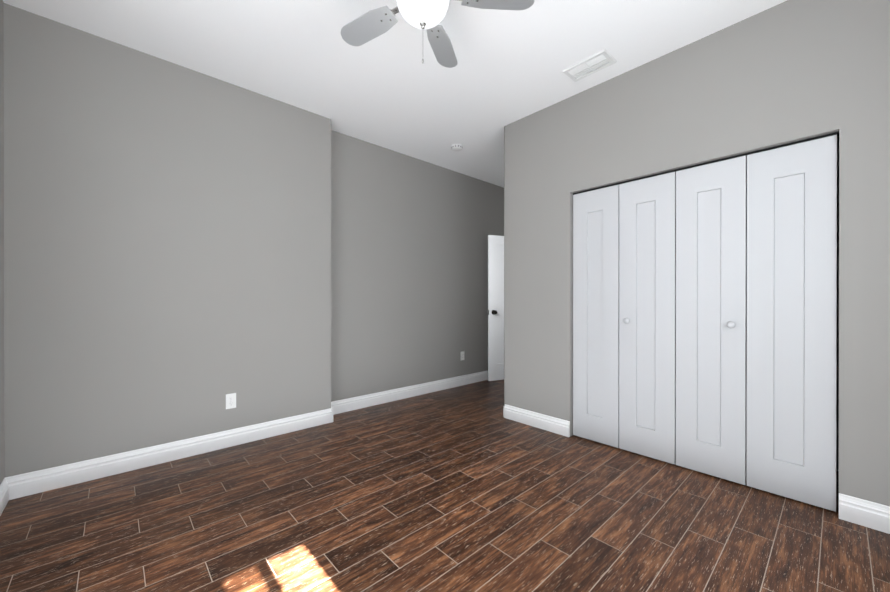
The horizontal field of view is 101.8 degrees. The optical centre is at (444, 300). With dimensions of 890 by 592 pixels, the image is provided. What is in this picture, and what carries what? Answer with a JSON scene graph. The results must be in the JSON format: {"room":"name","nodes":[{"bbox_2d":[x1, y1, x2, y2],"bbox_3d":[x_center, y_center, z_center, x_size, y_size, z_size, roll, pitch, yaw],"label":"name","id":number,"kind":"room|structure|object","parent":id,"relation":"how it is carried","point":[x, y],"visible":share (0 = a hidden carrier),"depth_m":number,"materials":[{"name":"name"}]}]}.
{"room":"empty bedroom","nodes":[
{"label":"empty bedroom","id":0,"kind":"room"},
{"bbox_2d":[0,0,4,483],"bbox_3d":[-1.186,-0.275,0.528,0.120,2.820,4.020,0,0,-43],"label":"wall","id":1,"kind":"structure","parent":0,"point":[2,442],"depth_m":2.01,"materials":[{"name":"grey paint"}]},
{"bbox_2d":[4,3,503,476],"bbox_3d":[-0.275,-0.282,4.321,6.590,2.820,0.340,0,0,-43],"label":"wall","id":2,"kind":"structure","parent":0,"point":[186,250],"depth_m":2.66,"materials":[{"name":"grey paint"}]},
{"bbox_2d":[226,393,235,408],"bbox_3d":[-1.664,0.781,2.813,0.070,0.115,0.007,0,0,-43],"label":"electrical outlet","id":3,"kind":"object","parent":2,"relation":"attached to","point":[230,401],"visible":1,"depth_m":2.81,"materials":[{"name":"white plastic"}]},
{"bbox_2d":[0,370,889,533],"bbox_3d":[0.630,1.068,2.413,5.100,0.128,4.100,0,0,-43],"label":"baseboard","id":4,"kind":"structure","parent":2,"relation":"attached to","point":[866,513],"depth_m":2.60,"materials":[{"name":"white wood"}]},
{"bbox_2d":[488,235,503,380],"bbox_3d":[0.968,0.101,5.221,0.790,2.030,0.342,0,0,-43],"label":"entry door","id":5,"kind":"structure","parent":2,"relation":"in","point":[495,307],"depth_m":5.06,"materials":[{"name":"white wood"}]},
{"bbox_2d":[3,0,786,187],"bbox_3d":[1.084,-1.749,2.837,6.590,0.120,4.360,0,0,-43],"label":"ceiling","id":6,"kind":"structure","parent":0,"point":[389,89],"depth_m":2.45,"materials":[{"name":"white paint"}]},
{"bbox_2d":[341,0,533,67],"bbox_3d":[-0.140,-1.416,1.726,1.012,0.542,1.042,0,0,-43],"label":"fan","id":7,"kind":"object","parent":6,"relation":"hanging from","point":[427,15],"visible":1,"depth_m":1.85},
{"bbox_2d":[451,144,462,150],"bbox_3d":[0.131,-1.669,3.958,0.128,0.044,0.128,0,0,-43],"label":"smoke detector","id":8,"kind":"object","parent":6,"relation":"attached to","point":[456,147],"visible":1,"depth_m":3.92,"materials":[{"name":"white plastic"}]},
{"bbox_2d":[562,48,616,81],"bbox_3d":[1.036,-1.682,2.602,0.194,0.012,0.319,0,0,-43],"label":"ceiling vent","id":9,"kind":"object","parent":6,"relation":"in","point":[594,63],"visible":1,"depth_m":2.59,"materials":[{"name":"white plastic"}]},
{"bbox_2d":[0,380,889,591],"bbox_3d":[1.084,1.191,2.843,6.590,0.120,4.360,0,0,-43],"label":"floor","id":10,"kind":"structure","parent":0,"point":[467,488],"depth_m":1.85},
{"bbox_2d":[504,0,889,505],"bbox_3d":[1.592,-0.279,2.485,0.120,2.820,2.910,0,0,-43],"label":"wall","id":11,"kind":"structure","parent":0,"point":[788,71],"depth_m":2.18,"materials":[{"name":"grey paint"}]},
{"bbox_2d":[573,132,837,511],"bbox_3d":[1.567,0.112,2.463,0.079,2.015,1.502,0,0,-43],"label":"closet doors","id":12,"kind":"structure","parent":11,"relation":"in","point":[675,271],"depth_m":2.29,"materials":[{"name":"white wood"}]},
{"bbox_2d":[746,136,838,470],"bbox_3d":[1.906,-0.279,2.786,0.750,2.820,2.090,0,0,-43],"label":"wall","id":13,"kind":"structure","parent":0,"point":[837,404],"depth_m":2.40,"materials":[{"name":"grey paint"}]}
]}

